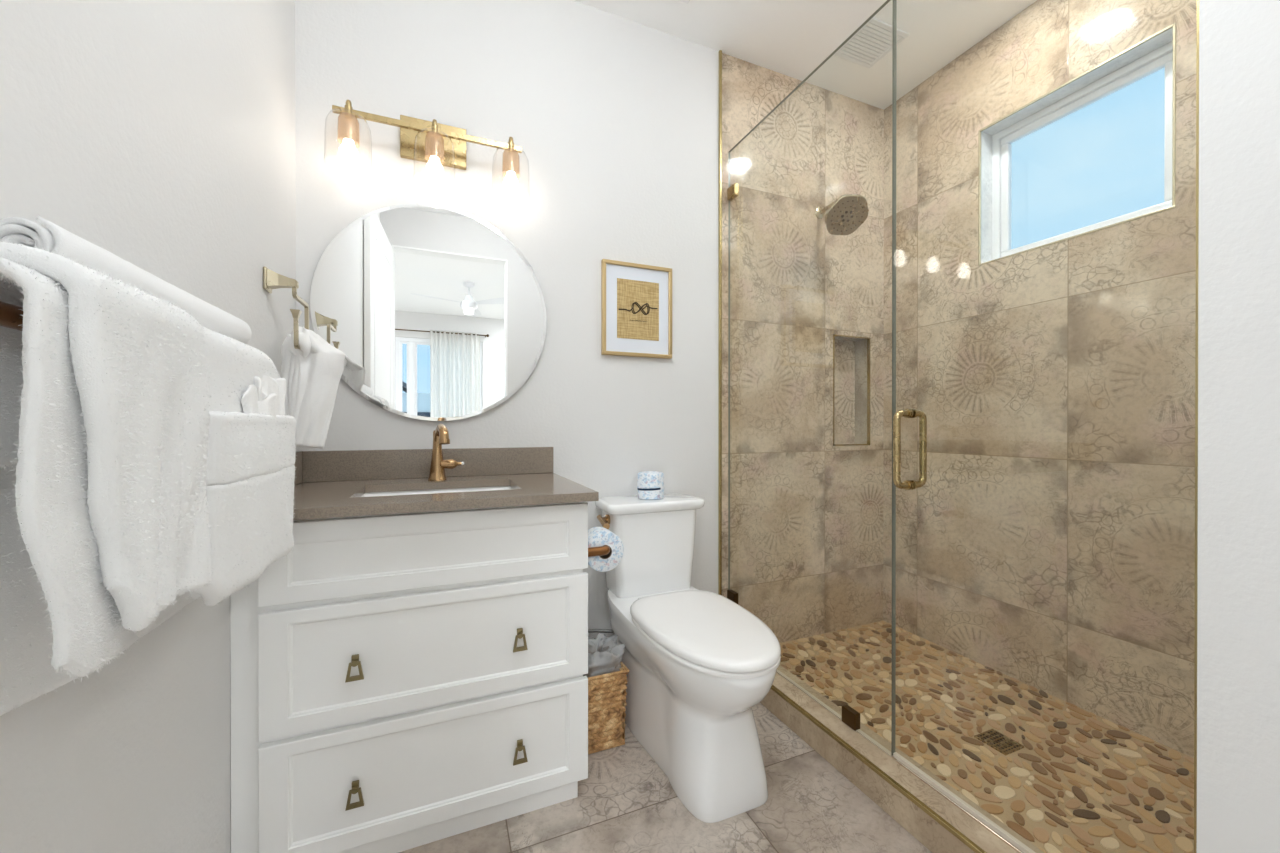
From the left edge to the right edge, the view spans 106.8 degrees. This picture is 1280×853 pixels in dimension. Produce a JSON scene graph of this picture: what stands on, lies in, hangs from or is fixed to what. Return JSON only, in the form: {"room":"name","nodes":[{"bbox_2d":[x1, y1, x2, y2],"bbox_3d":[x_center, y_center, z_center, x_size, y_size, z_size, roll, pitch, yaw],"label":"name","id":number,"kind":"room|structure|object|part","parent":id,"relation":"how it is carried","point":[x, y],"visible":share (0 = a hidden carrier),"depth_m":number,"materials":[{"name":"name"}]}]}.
{"room":"bathroom","nodes":[
{"label":"bathroom","id":0,"kind":"room"},
{"bbox_2d":[0,0,295,852],"bbox_3d":[-0.726,-0.312,0.454,0.120,2.740,2.525,0,0,-23],"label":"wall","id":1,"kind":"structure","parent":0,"point":[159,135],"depth_m":0.77,"materials":[{"name":"white paint"}]},
{"bbox_2d":[0,301,23,330],"bbox_3d":[-0.665,-0.099,0.590,0.096,0.048,0.848,0,0,-23],"label":"towel bar","id":2,"kind":"object","parent":1,"relation":"attached to","point":[11,317],"visible":0.02,"depth_m":0.41,"materials":[{"name":"brown metal"}]},
{"bbox_2d":[0,241,213,716],"bbox_3d":[-0.561,0.076,0.446,0.166,0.471,0.411,0,0,-23],"label":"bath towel","id":3,"kind":"object","parent":2,"relation":"hanging from","point":[104,395],"visible":0.98,"depth_m":0.45,"materials":[{"name":"white fabric"}]},
{"bbox_2d":[96,327,297,669],"bbox_3d":[-0.688,0.075,0.779,0.160,0.463,0.385,0,0,-23],"label":"hand towel","id":4,"kind":"object","parent":2,"relation":"hanging from","point":[251,462],"visible":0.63,"depth_m":0.71,"materials":[{"name":"white fabric"}]},
{"bbox_2d":[0,216,251,343],"bbox_3d":[-0.712,-0.181,0.717,0.063,0.066,0.548,0,0,-23],"label":"rolled towel","id":5,"kind":"object","parent":4,"relation":"on","point":[17,230],"visible":0.54,"depth_m":0.56,"materials":[{"name":"white fabric"}]},
{"bbox_2d":[241,373,285,418],"bbox_3d":[-0.674,-0.035,0.856,0.037,0.124,0.225,0,0,-22],"label":"washcloth","id":6,"kind":"object","parent":4,"relation":"in","point":[267,396],"visible":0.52,"depth_m":0.83,"materials":[{"name":"white fabric"}]},
{"bbox_2d":[263,266,308,348],"bbox_3d":[-0.984,-0.317,1.333,0.078,0.208,0.152,0,0,-23],"label":"towel ring","id":7,"kind":"object","parent":1,"relation":"attached to","point":[271,279],"visible":0.88,"depth_m":1.28,"materials":[{"name":"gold metal"}]},
{"bbox_3d":[-0.997,-0.392,1.272,0.008,0.060,0.050,0,0,-23],"label":"plate","id":8,"kind":"part","parent":7,"relation":"part of","materials":[{"name":"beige metal"}]},
{"bbox_3d":[-0.965,-0.396,1.285,0.066,0.048,0.038,0,0,-23],"label":"arm","id":9,"kind":"part","parent":7,"relation":"part of","materials":[{"name":"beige metal"}]},
{"bbox_2d":[281,326,344,448],"bbox_3d":[-0.938,-0.108,1.356,0.163,0.346,0.094,0,0,-23],"label":"cloth","id":10,"kind":"object","parent":7,"relation":"hanging from","point":[312,373],"visible":0.84,"depth_m":1.34,"materials":[{"name":"white fabric"}]},
{"bbox_2d":[295,0,883,652],"bbox_3d":[0.137,-0.267,2.116,2.750,2.840,0.120,0,0,-23],"label":"wall","id":11,"kind":"structure","parent":0,"point":[615,119],"depth_m":2.02,"materials":[{"name":"white paint"}]},
{"bbox_2d":[324,100,529,197],"bbox_3d":[-0.698,-0.946,1.616,0.636,0.245,0.156,0,0,-23],"label":"vanity light","id":12,"kind":"object","parent":11,"relation":"attached to","point":[438,145],"visible":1,"depth_m":1.63,"materials":[{"name":"gold metal"}]},
{"bbox_3d":[-0.925,-0.908,1.509,0.134,0.166,0.134,0,0,-23],"label":"lamp shade","id":13,"kind":"part","parent":12,"relation":"part of","materials":[{"name":"clear glass"}]},
{"bbox_3d":[-0.925,-0.867,1.509,0.057,0.087,0.057,0,0,-23],"label":"bulb","id":14,"kind":"part","parent":12,"relation":"part of","materials":[{"name":"white glass"}]},
{"bbox_2d":[338,112,359,147],"bbox_3d":[-0.925,-0.944,1.509,0.060,0.088,0.060,0,0,-23],"label":"socket","id":15,"kind":"object","parent":12,"relation":"attached to","point":[348,124],"depth_m":1.49,"materials":[{"name":"gold metal"}]},
{"bbox_2d":[425,131,443,164],"bbox_3d":[-0.694,-0.944,1.605,0.060,0.088,0.060,0,0,-23],"label":"socket","id":16,"kind":"object","parent":12,"relation":"attached to","point":[434,141],"depth_m":1.58,"materials":[{"name":"gold metal"}]},
{"bbox_3d":[-0.694,-0.908,1.605,0.134,0.166,0.134,0,0,-23],"label":"lamp shade","id":17,"kind":"part","parent":12,"relation":"part of","materials":[{"name":"clear glass"}]},
{"bbox_3d":[-0.694,-0.867,1.605,0.057,0.087,0.057,0,0,-23],"label":"bulb","id":18,"kind":"part","parent":12,"relation":"part of","materials":[{"name":"white glass"}]},
{"bbox_2d":[502,148,519,178],"bbox_3d":[-0.462,-0.945,1.702,0.060,0.088,0.060,0,0,-23],"label":"socket","id":19,"kind":"object","parent":12,"relation":"attached to","point":[510,162],"depth_m":1.68,"materials":[{"name":"gold metal"}]},
{"bbox_3d":[-0.462,-0.909,1.702,0.134,0.166,0.134,0,0,-23],"label":"lamp shade","id":20,"kind":"part","parent":12,"relation":"part of","materials":[{"name":"clear glass"}]},
{"bbox_3d":[-0.462,-0.867,1.702,0.057,0.087,0.057,0,0,-23],"label":"bulb","id":21,"kind":"part","parent":12,"relation":"part of","materials":[{"name":"white glass"}]},
{"bbox_2d":[302,447,552,482],"bbox_3d":[-0.712,0.129,1.687,0.811,0.100,0.019,0,0,-23],"label":"backsplash","id":22,"kind":"structure","parent":11,"relation":"attached to","point":[342,465],"depth_m":1.65,"materials":[{"name":"beige stone"}]},
{"bbox_2d":[310,203,546,420],"bbox_3d":[-0.714,-0.402,1.685,0.764,0.764,0.017,0,0,-23],"label":"round mirror","id":23,"kind":"object","parent":11,"relation":"attached to","point":[434,313],"visible":0.94,"depth_m":1.67,"materials":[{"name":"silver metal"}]},
{"bbox_2d":[588,629,612,632],"bbox_3d":[-0.180,0.767,1.834,0.251,0.233,0.091,0,0,11],"label":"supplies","id":24,"kind":"object","parent":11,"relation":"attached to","point":[589,630],"visible":0.22,"depth_m":1.79,"materials":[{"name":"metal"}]},
{"bbox_2d":[601,259,671,358],"bbox_3d":[-0.009,-0.482,1.977,0.312,0.384,0.021,0,0,-23],"label":"picture frame","id":25,"kind":"object","parent":11,"relation":"attached to","point":[636,299],"visible":1,"depth_m":1.97,"materials":[{"name":"gold metal"}]},
{"bbox_2d":[617,278,658,340],"bbox_3d":[-0.007,-0.484,1.976,0.188,0.244,0.002,0,0,-23],"label":"print","id":26,"kind":"object","parent":25,"relation":"attached to","point":[637,298],"depth_m":1.97},
{"bbox_2d":[718,50,721,594],"bbox_3d":[0.361,-0.317,2.137,0.012,2.740,0.012,0,0,-23],"label":"trim","id":27,"kind":"structure","parent":11,"relation":"attached to","point":[720,51],"depth_m":2.13,"materials":[{"name":"gold metal"}]},
{"bbox_2d":[815,194,868,234],"bbox_3d":[0.931,-1.000,2.235,0.194,0.186,0.266,0,0,-23],"label":"shower","id":28,"kind":"object","parent":11,"relation":"attached to","point":[845,215],"visible":1,"depth_m":2.18,"materials":[{"name":"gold metal"}]},
{"bbox_3d":[0.926,-1.038,2.278,0.034,0.080,0.177,0,0,-17],"label":"arm","id":29,"kind":"part","parent":28,"relation":"part of","materials":[{"name":"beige metal"}]},
{"bbox_2d":[834,340,854,443],"bbox_3d":[1.052,-0.184,2.546,0.266,0.577,0.020,0,0,-23],"label":"niche","id":30,"kind":"object","parent":11,"relation":"attached to","point":[844,361],"depth_m":2.56,"materials":[{"name":"tile"}]},
{"bbox_2d":[833,334,869,445],"bbox_3d":[1.090,-0.184,2.453,0.252,0.563,0.015,0,0,-23],"label":"trim","id":31,"kind":"structure","parent":11,"relation":"attached to","point":[834,335],"depth_m":2.49,"materials":[{"name":"gold metal"}]},
{"bbox_2d":[399,702,931,852],"bbox_3d":[0.036,1.107,0.710,1.720,0.100,2.405,0,0,-23],"label":"floor","id":32,"kind":"structure","parent":0,"point":[626,803],"depth_m":1.28,"materials":[{"name":"tile"}]},
{"bbox_2d":[230,502,587,852],"bbox_3d":[-0.625,0.631,1.432,0.815,0.849,0.556,0,0,-23],"label":"vanity cabinet","id":33,"kind":"object","parent":32,"relation":"on","point":[401,682],"visible":0.98,"depth_m":1.18,"materials":[{"name":"paint"}]},
{"bbox_3d":[-0.671,0.867,1.120,0.038,0.056,0.014,0,0,-23],"label":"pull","id":34,"kind":"part","parent":33,"relation":"part of","materials":[{"name":"metal"}]},
{"bbox_3d":[-0.671,0.568,1.119,0.038,0.056,0.014,0,0,-23],"label":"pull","id":35,"kind":"part","parent":33,"relation":"part of","materials":[{"name":"metal"}]},
{"bbox_3d":[-0.501,0.857,1.208,0.759,0.282,0.020,0,0,-23],"label":"drawer","id":36,"kind":"part","parent":33,"relation":"part of","materials":[{"name":"paint"}]},
{"bbox_3d":[-0.501,0.559,1.208,0.759,0.283,0.020,0,0,-23],"label":"drawer","id":37,"kind":"part","parent":33,"relation":"part of","materials":[{"name":"paint"}]},
{"bbox_3d":[-0.501,0.310,1.207,0.759,0.184,0.020,0,0,-23],"label":"drawer","id":38,"kind":"part","parent":33,"relation":"part of","materials":[{"name":"paint"}]},
{"bbox_2d":[293,447,598,519],"bbox_3d":[-0.611,0.142,1.419,0.831,0.124,0.591,0,0,-23],"label":"countertop","id":39,"kind":"structure","parent":33,"relation":"on","point":[327,484],"depth_m":1.53,"materials":[{"name":"beige stone"}]},
{"bbox_2d":[361,486,511,496],"bbox_3d":[-0.592,0.272,1.416,0.491,0.136,0.338,0,0,-23],"label":"sink basin","id":40,"kind":"object","parent":39,"relation":"in","point":[393,493],"visible":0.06,"depth_m":1.54,"materials":[{"name":"ceramic"}]},
{"bbox_2d":[428,424,463,480],"bbox_3d":[-0.653,0.085,1.550,0.111,0.189,0.153,0,0,-2],"label":"faucet","id":41,"kind":"object","parent":39,"relation":"on","point":[438,465],"visible":1,"depth_m":1.58,"materials":[{"name":"brown metal"}]},
{"bbox_3d":[-0.646,0.027,1.540,0.032,0.072,0.154,0,0,-34],"label":"spout","id":42,"kind":"part","parent":41,"relation":"part of","materials":[{"name":"brown metal"}]},
{"bbox_3d":[-0.638,0.127,1.607,0.064,0.033,0.033,0,0,-23],"label":"handle","id":43,"kind":"part","parent":41,"relation":"part of","materials":[{"name":"brown metal"}]},
{"bbox_3d":[-0.320,0.867,1.266,0.038,0.056,0.014,0,0,-23],"label":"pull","id":44,"kind":"part","parent":33,"relation":"part of","materials":[{"name":"metal"}]},
{"bbox_3d":[-0.320,0.568,1.266,0.038,0.056,0.014,0,0,-23],"label":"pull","id":45,"kind":"part","parent":33,"relation":"part of","materials":[{"name":"metal"}]},
{"bbox_2d":[588,545,609,556],"bbox_3d":[-0.147,0.369,1.445,0.095,0.044,0.137,0,0,-23],"label":"paper holder","id":46,"kind":"object","parent":33,"relation":"attached to","point":[605,549],"visible":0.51,"depth_m":1.40,"materials":[{"name":"brown metal"}]},
{"bbox_2d":[588,527,623,571],"bbox_3d":[-0.121,0.378,1.469,0.120,0.120,0.088,0,0,-23],"label":"toilet roll","id":47,"kind":"object","parent":46,"relation":"hanging from","point":[597,536],"visible":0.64,"depth_m":1.43,"materials":[{"name":"paper"}]},
{"bbox_2d":[583,645,629,753],"bbox_3d":[-0.152,0.888,1.626,0.188,0.324,0.212,0,0,-23],"label":"basket","id":48,"kind":"object","parent":32,"relation":"on","point":[607,678],"visible":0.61,"depth_m":1.55,"materials":[{"name":"brown wicker"}]},
{"bbox_2d":[595,493,780,822],"bbox_3d":[0.151,0.671,1.594,0.424,0.768,0.827,0,0,-23],"label":"toilet","id":49,"kind":"object","parent":32,"relation":"on","point":[698,662],"visible":0.97,"depth_m":1.40,"materials":[{"name":"ceramic"}]},
{"bbox_3d":[-0.130,0.356,1.778,0.048,0.041,0.104,0,0,-23],"label":"flush lever","id":50,"kind":"part","parent":49,"relation":"part of","materials":[{"name":"brown metal"}]},
{"bbox_3d":[0.037,0.489,1.890,0.350,0.326,0.180,0,0,-23],"label":"tank","id":51,"kind":"part","parent":49,"relation":"part of","materials":[{"name":"ceramic"}]},
{"bbox_3d":[0.039,0.306,1.883,0.406,0.040,0.205,0,0,-23],"label":"tank lid","id":52,"kind":"part","parent":49,"relation":"part of","materials":[{"name":"ceramic"}]},
{"bbox_2d":[637,471,663,499],"bbox_3d":[0.042,0.234,1.887,0.108,0.103,0.108,0,0,-23],"label":"toilet roll","id":53,"kind":"object","parent":49,"relation":"on","point":[650,484],"visible":1,"depth_m":1.84,"materials":[{"name":"white paper"}]},
{"bbox_3d":[0.150,0.847,1.584,0.364,0.415,0.807,0,0,-23],"label":"bowl","id":54,"kind":"part","parent":49,"relation":"part of","materials":[{"name":"ceramic"}]},
{"bbox_3d":[0.200,0.609,1.464,0.362,0.027,0.551,0,0,-23],"label":"lid","id":55,"kind":"part","parent":49,"relation":"part of","materials":[{"name":"plastic"}]},
{"bbox_3d":[0.201,0.632,1.461,0.362,0.014,0.542,0,0,-23],"label":"seat","id":56,"kind":"part","parent":49,"relation":"part of","materials":[{"name":"plastic"}]},
{"bbox_2d":[760,665,1043,852],"bbox_3d":[0.673,1.006,1.467,0.133,0.098,1.497,0,0,-23],"label":"shower curb","id":57,"kind":"object","parent":32,"relation":"on","point":[919,824],"depth_m":1.33,"materials":[{"name":"stone"}]},
{"bbox_2d":[727,0,893,756],"bbox_3d":[0.570,-0.145,1.769,0.024,2.202,0.852,0,0,-23],"label":"glass panel","id":58,"kind":"object","parent":57,"relation":"on","point":[850,717],"visible":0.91,"depth_m":1.53,"materials":[{"name":"clear glass"}]},
{"bbox_2d":[771,684,986,852],"bbox_3d":[0.616,0.961,1.442,0.012,0.012,1.496,0,0,-23],"label":"trim","id":59,"kind":"structure","parent":57,"relation":"attached to","point":[901,789],"depth_m":1.29,"materials":[{"name":"gold metal"}]},
{"bbox_2d":[896,760,1023,852],"bbox_3d":[0.847,0.955,1.082,0.006,0.006,0.594,0,0,-23],"label":"threshold strip","id":60,"kind":"object","parent":57,"relation":"on","point":[1011,845],"visible":1,"depth_m":1.18,"materials":[{"name":"metal"}]},
{"bbox_2d":[574,0,1036,109],"bbox_3d":[0.544,-1.734,0.978,2.870,0.100,2.525,0,0,-23],"label":"ceiling","id":61,"kind":"structure","parent":0,"point":[791,38],"depth_m":2.01,"materials":[{"name":"white paint"}]},
{"bbox_2d":[834,18,909,67],"bbox_3d":[1.012,-1.683,2.092,0.230,0.007,0.210,0,0,-23],"label":"ceiling vent","id":62,"kind":"object","parent":61,"relation":"in","point":[841,53],"visible":0.78,"depth_m":2.08,"materials":[{"name":"white plastic"}]},
{"bbox_2d":[839,23,901,63],"bbox_3d":[1.012,-1.682,2.092,0.190,0.002,0.166,0,0,-23],"label":"grille","id":63,"kind":"object","parent":62,"relation":"attached to","point":[843,54],"depth_m":2.09,"materials":[{"name":"white plastic"}]},
{"bbox_2d":[780,620,1193,852],"bbox_3d":[1.153,1.070,1.683,0.930,0.069,1.467,0,0,-23],"label":"floor","id":64,"kind":"structure","parent":0,"point":[1081,781],"depth_m":1.55,"materials":[{"name":"stone"}]},
{"bbox_2d":[974,729,1023,755],"bbox_3d":[1.181,1.037,1.563,0.096,0.006,0.096,0,0,-23],"label":"shower drain","id":65,"kind":"object","parent":64,"relation":"on","point":[1005,745],"visible":1,"depth_m":1.56,"materials":[{"name":"gold metal"}]},
{"bbox_2d":[883,0,1196,757],"bbox_3d":[1.676,-0.266,1.814,0.140,2.840,1.620,0,0,-23],"label":"wall","id":66,"kind":"structure","parent":0,"point":[1047,542],"depth_m":1.86,"materials":[{"name":"tile"}]},
{"bbox_2d":[978,22,1175,265],"bbox_3d":[1.606,-1.001,1.806,0.010,0.594,0.607,0,0,-23],"label":"trim","id":67,"kind":"structure","parent":66,"relation":"attached to","point":[1173,25],"depth_m":1.69,"materials":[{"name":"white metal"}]},
{"bbox_2d":[992,41,1172,259],"bbox_3d":[1.705,-1.001,1.847,0.050,0.586,0.599,0,0,-23],"label":"window","id":68,"kind":"structure","parent":66,"relation":"in","point":[1160,58],"depth_m":1.87,"materials":[{"name":"white plastic"}]},
{"bbox_2d":[1196,0,1279,852],"bbox_3d":[1.643,-0.313,0.581,1.150,2.740,0.938,0,0,-23],"label":"wall partition","id":69,"kind":"structure","parent":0,"point":[1238,544],"depth_m":0.75,"materials":[{"name":"white paint"}]},
{"bbox_2d":[893,0,1035,852],"bbox_3d":[0.852,-0.170,1.090,0.123,2.248,0.608,0,0,-23],"label":"shower door","id":70,"kind":"structure","parent":69,"relation":"attached to","point":[907,413],"depth_m":1.34,"materials":[{"name":"clear glass"}]},
{"bbox_3d":[0.850,-0.175,1.095,0.010,2.238,0.597,0,0,-23],"label":"pane","id":71,"kind":"part","parent":70,"relation":"part of","materials":[{"name":"clear glass"}]},
{"bbox_3d":[0.723,0.063,1.313,0.056,0.219,0.019,0,0,-23],"label":"handle","id":72,"kind":"part","parent":70,"relation":"part of","materials":[{"name":"gold metal"}]},
{"bbox_2d":[904,408,912,489],"bbox_3d":[0.745,0.063,1.322,0.010,0.227,0.027,0,0,-23],"label":"door handle","id":73,"kind":"object","parent":70,"relation":"in","point":[909,412],"depth_m":1.31,"materials":[{"name":"gold metal"}]},
{"bbox_2d":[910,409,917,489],"bbox_3d":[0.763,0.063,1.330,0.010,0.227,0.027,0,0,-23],"label":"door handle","id":74,"kind":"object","parent":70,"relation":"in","point":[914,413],"depth_m":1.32,"materials":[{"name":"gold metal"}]},
{"bbox_3d":[0.785,0.063,1.339,0.056,0.219,0.019,0,0,-23],"label":"handle","id":75,"kind":"part","parent":70,"relation":"part of","materials":[{"name":"gold metal"}]},
{"bbox_2d":[1194,0,1199,852],"bbox_3d":[0.934,-0.363,0.794,0.006,2.640,0.004,0,0,-23],"label":"trim","id":76,"kind":"structure","parent":69,"relation":"attached to","point":[1198,3],"depth_m":0.80,"materials":[{"name":"gold metal"}]}
]}

